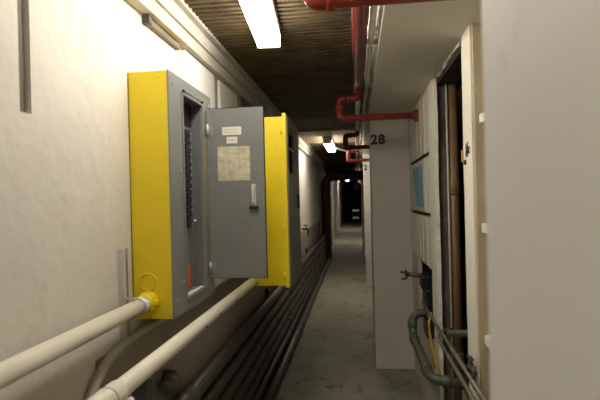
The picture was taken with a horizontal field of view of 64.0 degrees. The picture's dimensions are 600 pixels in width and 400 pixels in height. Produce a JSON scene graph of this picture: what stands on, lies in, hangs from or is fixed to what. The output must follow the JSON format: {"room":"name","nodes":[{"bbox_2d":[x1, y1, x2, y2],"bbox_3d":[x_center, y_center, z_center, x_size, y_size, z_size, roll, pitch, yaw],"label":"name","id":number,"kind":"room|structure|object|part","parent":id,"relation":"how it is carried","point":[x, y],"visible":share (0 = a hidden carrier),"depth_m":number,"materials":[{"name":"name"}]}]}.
{"room":"underground passage","nodes":[
{"label":"underground passage","id":0,"kind":"room"},
{"bbox_2d":[0,0,343,399],"bbox_3d":[0.814,0.201,15.410,0.235,2.520,37.200,-1,0,7],"label":"wall","id":1,"kind":"structure","parent":0,"point":[65,206],"depth_m":1.45,"materials":[{"name":"paint"}]},
{"bbox_2d":[17,0,24,111],"bbox_3d":[-0.761,-0.593,1.276,0.019,0.720,0.040,-1,0,7],"label":"channel","id":2,"kind":"object","parent":1,"relation":"attached to","point":[19,2],"visible":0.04,"depth_m":1.28,"materials":[{"name":"grey metal"}]},
{"bbox_2d":[117,248,131,339],"bbox_3d":[-0.645,0.344,1.768,0.022,0.330,0.050,-1,0,7],"label":"channel","id":3,"kind":"object","parent":1,"relation":"attached to","point":[124,282],"visible":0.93,"depth_m":1.74,"materials":[{"name":"beige metal"}]},
{"bbox_2d":[0,296,149,389],"bbox_3d":[-0.732,0.397,0.647,0.088,0.071,2.313,-1,0,7],"label":"conduit","id":4,"kind":"object","parent":3,"relation":"attached to","point":[12,369],"visible":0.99,"depth_m":1.28,"materials":[{"name":"white paint"}]},
{"bbox_2d":[84,278,230,399],"bbox_3d":[-0.537,1.003,2.485,0.039,1.017,2.176,-1,0,7],"label":"conduit","id":5,"kind":"object","parent":1,"relation":"attached to","point":[99,375],"visible":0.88,"depth_m":1.66,"materials":[{"name":"grey paint"}]},
{"bbox_2d":[142,14,179,49],"bbox_3d":[-0.618,-0.754,2.181,0.034,0.040,0.385,-1,0,7],"label":"wall strip","id":6,"kind":"object","parent":1,"relation":"attached to","point":[147,20],"visible":1,"depth_m":2.12,"materials":[{"name":"beige metal"}]},
{"bbox_2d":[158,369,181,395],"bbox_3d":[-0.562,0.776,2.055,0.107,0.075,0.176,-1,0,7],"label":"pipe","id":7,"kind":"object","parent":1,"relation":"attached to","point":[170,380],"visible":1,"depth_m":1.99,"materials":[{"name":"metal"}]},
{"bbox_2d":[181,50,199,90],"bbox_3d":[-0.573,-0.402,2.552,0.020,0.725,0.220,-1,0,7],"label":"board","id":8,"kind":"object","parent":1,"relation":"attached to","point":[190,65],"visible":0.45,"depth_m":2.52,"materials":[{"name":"white paint"}]},
{"bbox_2d":[127,69,267,319],"bbox_3d":[-0.407,-0.023,2.064,0.445,0.957,0.580,-1,0,7],"label":"box","id":9,"kind":"object","parent":1,"relation":"attached to","point":[198,175],"visible":0.98,"depth_m":2.13,"materials":[{"name":"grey metal"}]},
{"bbox_3d":[-0.464,-0.022,2.095,0.006,0.957,0.531,-1,0,7],"label":"trim plate","id":10,"kind":"part","parent":9,"relation":"part of","materials":[{"name":"grey metal"}]},
{"bbox_3d":[-0.296,-0.034,2.262,0.270,0.807,0.026,-1,0,7],"label":"door","id":11,"kind":"part","parent":9,"relation":"part of","materials":[{"name":"grey metal"}]},
{"bbox_3d":[-0.218,-0.017,2.232,0.012,0.092,0.024,-1,0,7],"label":"latch lever","id":12,"kind":"part","parent":9,"relation":"part of","materials":[{"name":"silver metal"}]},
{"bbox_2d":[199,63,214,107],"bbox_3d":[-0.543,-0.403,2.808,0.020,0.725,0.284,-1,0,7],"label":"board","id":13,"kind":"object","parent":1,"relation":"attached to","point":[206,78],"visible":0.34,"depth_m":2.80,"materials":[{"name":"white paint"}]},
{"bbox_2d":[96,221,320,399],"bbox_3d":[-0.079,1.002,6.552,0.006,0.985,10.010,-1,0,7],"label":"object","id":14,"kind":"object","parent":1,"relation":"attached to","point":[195,355],"visible":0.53,"depth_m":2.54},
{"bbox_2d":[214,77,217,107],"bbox_3d":[-0.526,-0.403,3.007,0.008,0.725,0.085,-1,0,7],"label":"strip","id":15,"kind":"object","parent":1,"relation":"attached to","point":[215,79],"visible":0.24,"depth_m":3.02,"materials":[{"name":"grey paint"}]},
{"bbox_2d":[217,80,237,107],"bbox_3d":[-0.486,-0.405,3.294,0.020,0.725,0.465,-1,0,7],"label":"board","id":16,"kind":"object","parent":1,"relation":"attached to","point":[227,97],"visible":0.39,"depth_m":3.19,"materials":[{"name":"white paint"}]},
{"bbox_2d":[126,0,343,186],"bbox_3d":[0.943,-0.920,15.391,0.080,0.185,37.200,-1,0,7],"label":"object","id":17,"kind":"structure","parent":1,"relation":"attached to","point":[174,17],"depth_m":2.69,"materials":[{"name":"beige wood"}]},
{"bbox_2d":[238,97,249,106],"bbox_3d":[-0.267,-0.187,5.089,0.030,1.175,3.050,-1,0,7],"label":"board","id":18,"kind":"object","parent":1,"relation":"attached to","point":[241,103],"visible":0.11,"depth_m":3.60,"materials":[{"name":"grey paint"}]},
{"bbox_2d":[265,288,268,297],"bbox_3d":[-0.304,1.162,4.470,0.035,0.680,0.040,-1,0,7],"label":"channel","id":19,"kind":"object","parent":1,"relation":"attached to","point":[266,289],"visible":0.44,"depth_m":4.45,"materials":[{"name":"black metal"}]},
{"bbox_2d":[249,113,301,287],"bbox_3d":[-0.264,0.007,3.073,0.493,1.010,0.558,-1,0,7],"label":"electrical box","id":20,"kind":"object","parent":1,"relation":"attached to","point":[281,134],"visible":0.68,"depth_m":2.79,"materials":[{"name":"yellow metal"}]},
{"bbox_3d":[-0.038,0.004,3.056,0.012,0.992,0.538,-1,0,7],"label":"plate","id":21,"kind":"part","parent":20,"relation":"part of","materials":[{"name":"grey metal"}]},
{"bbox_2d":[302,225,309,234],"bbox_3d":[0.092,0.478,7.643,0.118,0.161,0.084,-1,0,7],"label":"valve","id":22,"kind":"object","parent":1,"relation":"attached to","point":[305,228],"visible":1,"depth_m":7.63,"materials":[{"name":"metal"}]},
{"bbox_2d":[330,182,332,244],"bbox_3d":[1.010,0.314,15.665,0.090,2.285,0.350,-1,0,7],"label":"pilaster","id":23,"kind":"object","parent":1,"relation":"attached to","point":[331,182],"visible":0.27,"depth_m":15.49,"materials":[{"name":"beige paint"}]},
{"bbox_2d":[335,181,338,233],"bbox_3d":[1.589,0.294,20.631,0.090,2.285,0.350,-1,0,7],"label":"pilaster","id":24,"kind":"object","parent":1,"relation":"attached to","point":[336,182],"visible":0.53,"depth_m":20.46,"materials":[{"name":"beige paint"}]},
{"bbox_2d":[184,0,369,184],"bbox_3d":[1.858,-1.083,15.283,2.400,0.142,37.200,-1,0,7],"label":"ceiling","id":25,"kind":"structure","parent":0,"point":[304,78],"depth_m":3.23,"materials":[{"name":"brown wood"}]},
{"bbox_2d":[239,0,280,48],"bbox_3d":[-0.204,-0.887,1.863,0.132,0.113,1.550,-1,0,2],"label":"ceiling light","id":26,"kind":"object","parent":25,"relation":"attached to","point":[261,16],"visible":1,"depth_m":2.27,"materials":[{"name":"white plastic"}]},
{"bbox_2d":[298,128,360,143],"bbox_3d":[0.486,-0.959,7.239,0.915,0.025,1.400,-1,0,7],"label":"beam","id":27,"kind":"structure","parent":25,"relation":"attached to","point":[309,136],"depth_m":6.92,"materials":[{"name":"beige paint"}]},
{"bbox_2d":[323,136,335,151],"bbox_3d":[0.479,-0.891,7.743,0.132,0.113,1.300,-1,0,7],"label":"ceiling light","id":28,"kind":"object","parent":25,"relation":"attached to","point":[328,141],"visible":1,"depth_m":7.21,"materials":[{"name":"white plastic"}]},
{"bbox_2d":[324,142,334,151],"bbox_3d":[0.480,-0.868,7.743,0.124,0.066,1.276,-1,0,7],"label":"diffuser","id":29,"kind":"object","parent":28,"relation":"attached to","point":[330,146],"depth_m":7.63,"materials":[{"name":"white plastic"}]},
{"bbox_2d":[304,0,449,11],"bbox_3d":[0.385,-0.778,1.462,0.777,0.366,0.066,-1,0,7],"label":"branch","id":30,"kind":"object","parent":25,"relation":"attached to","point":[317,5],"visible":1,"depth_m":1.48,"materials":[{"name":"red paint"}]},
{"bbox_2d":[343,184,361,219],"bbox_3d":[4.004,0.076,33.865,2.300,2.570,0.200,-1,0,7],"label":"wall","id":31,"kind":"structure","parent":0,"point":[346,188],"depth_m":33.83,"materials":[{"name":"paint"}]},
{"bbox_2d":[349,190,357,219],"bbox_3d":[3.744,0.342,33.740,0.600,2.050,0.109,-1,0,7],"label":"door","id":32,"kind":"structure","parent":31,"relation":"in","point":[353,204],"depth_m":33.75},
{"bbox_2d":[275,219,468,399],"bbox_3d":[1.871,1.486,15.292,2.500,0.100,37.600,-1,0,7],"label":"floor","id":33,"kind":"structure","parent":0,"point":[333,358],"depth_m":4.82,"materials":[{"name":"concrete"}]},
{"bbox_2d":[131,379,151,399],"bbox_3d":[-0.427,1.006,1.333,0.080,1.007,0.070,-1,0,7],"label":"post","id":34,"kind":"object","parent":33,"relation":"on","point":[144,391],"visible":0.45,"depth_m":1.31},
{"bbox_2d":[87,278,257,399],"bbox_3d":[-0.422,0.478,1.435,0.076,0.064,2.750,-1,0,7],"label":"conduit","id":35,"kind":"object","parent":34,"relation":"on","point":[121,388],"visible":0.96,"depth_m":1.45,"materials":[{"name":"white paint"}]},
{"bbox_2d":[251,258,326,399],"bbox_3d":[-0.102,1.453,5.429,0.098,0.097,12.350,-1,0,7],"label":"pipe","id":36,"kind":"object","parent":33,"relation":"on","point":[259,393],"visible":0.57,"depth_m":4.64,"materials":[{"name":"metal"}]},
{"bbox_2d":[242,253,325,399],"bbox_3d":[-0.126,1.347,5.432,0.098,0.097,12.350,-1,0,7],"label":"pipe","id":37,"kind":"object","parent":36,"relation":"on","point":[259,375],"visible":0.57,"depth_m":4.34,"materials":[{"name":"metal"}]},
{"bbox_2d":[230,248,325,399],"bbox_3d":[-0.129,1.235,5.431,0.098,0.097,12.350,-1,0,7],"label":"pipe","id":38,"kind":"object","parent":37,"relation":"on","point":[245,383],"visible":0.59,"depth_m":4.02,"materials":[{"name":"metal"}]},
{"bbox_2d":[216,244,325,399],"bbox_3d":[-0.132,1.122,5.431,0.098,0.097,12.350,-1,0,7],"label":"pipe","id":39,"kind":"object","parent":38,"relation":"on","point":[232,385],"visible":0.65,"depth_m":3.67,"materials":[{"name":"metal"}]},
{"bbox_2d":[200,239,325,399],"bbox_3d":[-0.134,1.010,5.431,0.098,0.097,12.350,-1,0,7],"label":"pipe","id":40,"kind":"object","parent":39,"relation":"on","point":[214,390],"visible":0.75,"depth_m":3.26,"materials":[{"name":"metal"}]},
{"bbox_2d":[173,234,325,399],"bbox_3d":[-0.137,0.897,5.431,0.098,0.097,12.350,-1,0,7],"label":"pipe","id":41,"kind":"object","parent":40,"relation":"on","point":[200,383],"visible":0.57,"depth_m":2.83,"materials":[{"name":"metal"}]},
{"bbox_2d":[262,257,330,399],"bbox_3d":[-0.009,1.451,5.418,0.098,0.097,12.350,-1,0,7],"label":"pipe","id":42,"kind":"object","parent":33,"relation":"on","point":[273,387],"visible":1,"depth_m":4.67,"materials":[{"name":"metal"}]},
{"bbox_2d":[321,171,362,259],"bbox_3d":[1.188,0.368,11.793,1.332,2.177,0.244,-1,0,7],"label":"pipe","id":43,"kind":"object","parent":33,"relation":"on","point":[328,178],"visible":0.91,"depth_m":11.75,"materials":[{"name":"metal"}]},
{"bbox_2d":[353,180,360,189],"bbox_3d":[1.374,-0.354,11.590,0.200,0.248,0.384,-1,0,7],"label":"bell","id":44,"kind":"object","parent":43,"relation":"hanging from","point":[356,186],"visible":1,"depth_m":11.41,"materials":[{"name":"paint"}]},
{"bbox_2d":[353,208,358,225],"bbox_3d":[2.954,0.922,25.383,0.335,0.950,0.630,-1,0,7],"label":"trolley","id":45,"kind":"object","parent":33,"relation":"on","point":[358,208],"visible":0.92,"depth_m":25.09,"materials":[{"name":"grey metal"}]},
{"bbox_2d":[361,168,364,257],"bbox_3d":[1.802,0.324,12.104,0.483,2.235,0.380,-1,0,7],"label":"column","id":46,"kind":"structure","parent":33,"relation":"on","point":[362,185],"depth_m":11.94,"materials":[{"name":"paint"}]},
{"bbox_2d":[363,154,372,286],"bbox_3d":[1.350,0.340,8.229,0.483,2.235,0.382,-1,0,7],"label":"column","id":47,"kind":"structure","parent":33,"relation":"on","point":[366,165],"depth_m":8.06,"materials":[{"name":"paint"}]},
{"bbox_2d":[369,113,429,369],"bbox_3d":[0.898,0.355,4.356,0.483,2.235,0.382,-1,0,7],"label":"column","id":48,"kind":"structure","parent":33,"relation":"on","point":[390,164],"depth_m":4.18,"materials":[{"name":"paint"}]},
{"bbox_2d":[428,78,443,399],"bbox_3d":[0.817,0.382,2.875,0.022,2.190,0.212,-1,0,7],"label":"board","id":49,"kind":"object","parent":33,"relation":"on","point":[432,87],"visible":0.89,"depth_m":2.81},
{"bbox_2d":[437,85,451,399],"bbox_3d":[0.872,0.400,2.858,0.088,2.150,0.088,-1,0,7],"label":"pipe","id":50,"kind":"object","parent":33,"relation":"on","point":[442,156],"visible":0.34,"depth_m":2.82,"materials":[{"name":"grey metal"}]},
{"bbox_2d":[445,83,454,399],"bbox_3d":[0.866,0.401,2.765,0.011,2.150,0.012,-1,0,7],"label":"thin riser","id":51,"kind":"object","parent":33,"relation":"on","point":[446,106],"visible":1,"depth_m":2.76,"materials":[{"name":"grey paint"}]},
{"bbox_2d":[447,83,464,399],"bbox_3d":[0.904,0.400,2.786,0.071,2.149,0.072,-1,0,7],"label":"riser pipe","id":52,"kind":"object","parent":33,"relation":"on","point":[454,181],"visible":0.68,"depth_m":2.76,"materials":[{"name":"brown metal"}]},
{"bbox_2d":[462,389,468,399],"bbox_3d":[0.846,1.217,2.423,0.044,0.520,0.044,-1,0,7],"label":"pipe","id":53,"kind":"object","parent":33,"relation":"on","point":[465,396],"visible":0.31,"depth_m":2.41,"materials":[{"name":"metal"}]},
{"bbox_2d":[461,24,479,399],"bbox_3d":[0.775,0.366,2.000,0.142,2.226,0.180,-1,0,7],"label":"board","id":54,"kind":"object","parent":33,"relation":"on","point":[467,154],"visible":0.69,"depth_m":1.97,"materials":[{"name":"beige wood"}]},
{"bbox_2d":[466,355,477,380],"bbox_3d":[0.697,0.671,1.930,0.072,0.080,0.192,-1,0,33],"label":"valve","id":55,"kind":"object","parent":54,"relation":"attached to","point":[470,367],"visible":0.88,"depth_m":1.91,"materials":[{"name":"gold metal"}]},
{"bbox_2d":[471,23,490,399],"bbox_3d":[0.775,0.384,1.846,0.145,2.190,0.124,-1,0,7],"label":"frame","id":56,"kind":"object","parent":33,"relation":"on","point":[477,57],"visible":0.27,"depth_m":1.90,"materials":[{"name":"beige paint"}]},
{"bbox_2d":[481,0,599,399],"bbox_3d":[0.421,0.372,0.262,0.483,2.235,0.455,-1,0,7],"label":"wall","id":57,"kind":"structure","parent":33,"relation":"on","point":[541,58],"depth_m":0.35,"materials":[{"name":"paint"}]},
{"bbox_2d":[412,47,467,399],"bbox_3d":[2.522,0.292,15.211,0.530,2.255,37.200,-1,0,7],"label":"wall","id":58,"kind":"structure","parent":0,"point":[452,73],"depth_m":3.86,"materials":[{"name":"paint"}]},
{"bbox_2d":[358,6,377,170],"bbox_3d":[0.709,-0.824,5.351,0.054,0.036,17.200,-1,0,7],"label":"conduit","id":59,"kind":"object","parent":58,"relation":"attached to","point":[371,42],"visible":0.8,"depth_m":2.68,"materials":[{"name":"grey metal"}]},
{"bbox_2d":[358,6,377,166],"bbox_3d":[0.708,-0.889,5.350,0.053,0.047,17.200,-1,0,7],"label":"conduit","id":60,"kind":"object","parent":58,"relation":"attached to","point":[375,31],"visible":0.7,"depth_m":2.95,"materials":[{"name":"metal"}]},
{"bbox_2d":[400,269,433,338],"bbox_3d":[0.817,0.675,3.207,0.250,0.362,0.515,-1,0,7],"label":"valve","id":61,"kind":"object","parent":58,"relation":"attached to","point":[425,278],"visible":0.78,"depth_m":3.24,"materials":[{"name":"black metal"}]},
{"bbox_3d":[0.834,0.537,3.429,0.168,0.050,0.032,-1,0,7],"label":"valve stem","id":62,"kind":"part","parent":61,"relation":"part of","materials":[{"name":"gold metal"}]},
{"bbox_2d":[407,309,468,389],"bbox_3d":[0.807,0.837,2.779,0.291,0.261,0.751,-1,0,7],"label":"pipe","id":63,"kind":"object","parent":61,"relation":"attached to","point":[446,381],"visible":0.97,"depth_m":2.65,"materials":[{"name":"grey metal"}]},
{"bbox_2d":[421,298,487,399],"bbox_3d":[0.722,0.690,1.971,0.107,0.040,2.837,-1,0,7],"label":"conduit","id":64,"kind":"object","parent":61,"relation":"attached to","point":[482,396],"visible":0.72,"depth_m":2.11,"materials":[{"name":"metal"}]},
{"bbox_2d":[428,312,440,374],"bbox_3d":[0.775,0.847,2.743,0.050,0.345,0.383,-1,0,7],"label":"cable","id":65,"kind":"object","parent":64,"relation":"hanging from","point":[429,319],"visible":0.78,"depth_m":2.84,"materials":[{"name":"rubber"}]},
{"bbox_2d":[409,88,428,163],"bbox_3d":[0.879,-0.530,3.570,0.019,0.442,1.170,-1,0,7],"label":"panel","id":66,"kind":"object","parent":58,"relation":"attached to","point":[418,130],"visible":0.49,"depth_m":3.41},
{"bbox_2d":[358,0,481,183],"bbox_3d":[2.425,-0.835,15.218,1.071,0.426,37.200,-1,0,7],"label":"soffit","id":67,"kind":"object","parent":58,"relation":"attached to","point":[415,41],"depth_m":2.34,"materials":[{"name":"paint"}]},
{"bbox_2d":[409,156,430,212],"bbox_3d":[0.890,-0.101,3.572,0.019,0.370,1.172,-1,0,7],"label":"panel","id":68,"kind":"object","parent":58,"relation":"attached to","point":[426,159],"visible":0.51,"depth_m":3.17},
{"bbox_2d":[410,159,425,211],"bbox_3d":[0.887,-0.101,3.646,0.005,0.360,0.850,-1,0,7],"label":"poster","id":69,"kind":"object","parent":68,"relation":"attached to","point":[417,171],"visible":1,"depth_m":3.55,"materials":[{"name":"blue paper"}]},
{"bbox_2d":[410,212,431,268],"bbox_3d":[0.904,0.272,3.612,0.019,0.333,1.252,-1,0,7],"label":"panel","id":70,"kind":"object","parent":58,"relation":"attached to","point":[420,224],"visible":0.88,"depth_m":3.45,"materials":[{"name":"white metal"}]},
{"bbox_2d":[411,153,430,215],"bbox_3d":[0.907,-0.159,3.568,0.018,1.205,1.180,-1,0,7],"label":"trim","id":71,"kind":"structure","parent":58,"relation":"attached to","point":[423,157],"depth_m":3.54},
{"bbox_2d":[437,40,460,76],"bbox_3d":[0.744,-0.722,2.397,0.012,0.066,0.620,-1,0,7],"label":"plaster lip","id":72,"kind":"object","parent":58,"relation":"attached to","point":[458,46],"visible":0.3,"depth_m":2.35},
{"bbox_2d":[437,327,475,399],"bbox_3d":[0.674,0.731,1.625,0.121,0.040,2.138,-1,0,7],"label":"conduit","id":73,"kind":"object","parent":58,"relation":"attached to","point":[449,358],"visible":0.84,"depth_m":2.12,"materials":[{"name":"metal"}]},
{"bbox_2d":[447,330,467,336],"bbox_3d":[0.984,0.663,2.385,0.490,0.033,0.034,-1,0,7],"label":"pipe","id":74,"kind":"object","parent":58,"relation":"attached to","point":[450,333],"visible":0.34,"depth_m":2.39,"materials":[{"name":"grey metal"}]},
{"bbox_3d":[-0.327,0.227,-3.283,2.300,2.570,0.200,-1,0,7],"label":"wall","id":75,"kind":"structure","parent":0,"visible":0},
{"bbox_2d":[351,6,367,165],"bbox_3d":[0.501,-0.839,4.167,0.090,0.130,14.800,-1,0,7],"label":"pipe","id":76,"kind":"object","parent":75,"relation":"attached to","point":[359,15],"visible":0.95,"depth_m":2.54,"materials":[{"name":"metal"}]},
{"bbox_2d":[343,131,368,149],"bbox_3d":[0.804,-0.693,5.592,0.607,0.238,0.090,-1,0,7],"label":"branch","id":77,"kind":"object","parent":76,"relation":"attached to","point":[346,136],"visible":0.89,"depth_m":5.59,"materials":[{"name":"red paint"}]},
{"bbox_2d":[346,149,369,162],"bbox_3d":[1.032,-0.701,7.548,0.607,0.238,0.090,-1,0,7],"label":"branch","id":78,"kind":"object","parent":76,"relation":"attached to","point":[348,152],"visible":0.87,"depth_m":7.55,"materials":[{"name":"red paint"}]},
{"bbox_2d":[335,94,418,121],"bbox_3d":[0.563,-0.684,3.526,0.607,0.238,0.090,-1,0,7],"label":"branch","id":79,"kind":"object","parent":76,"relation":"attached to","point":[413,115],"visible":0.98,"depth_m":3.52,"materials":[{"name":"red paint"}]}
]}

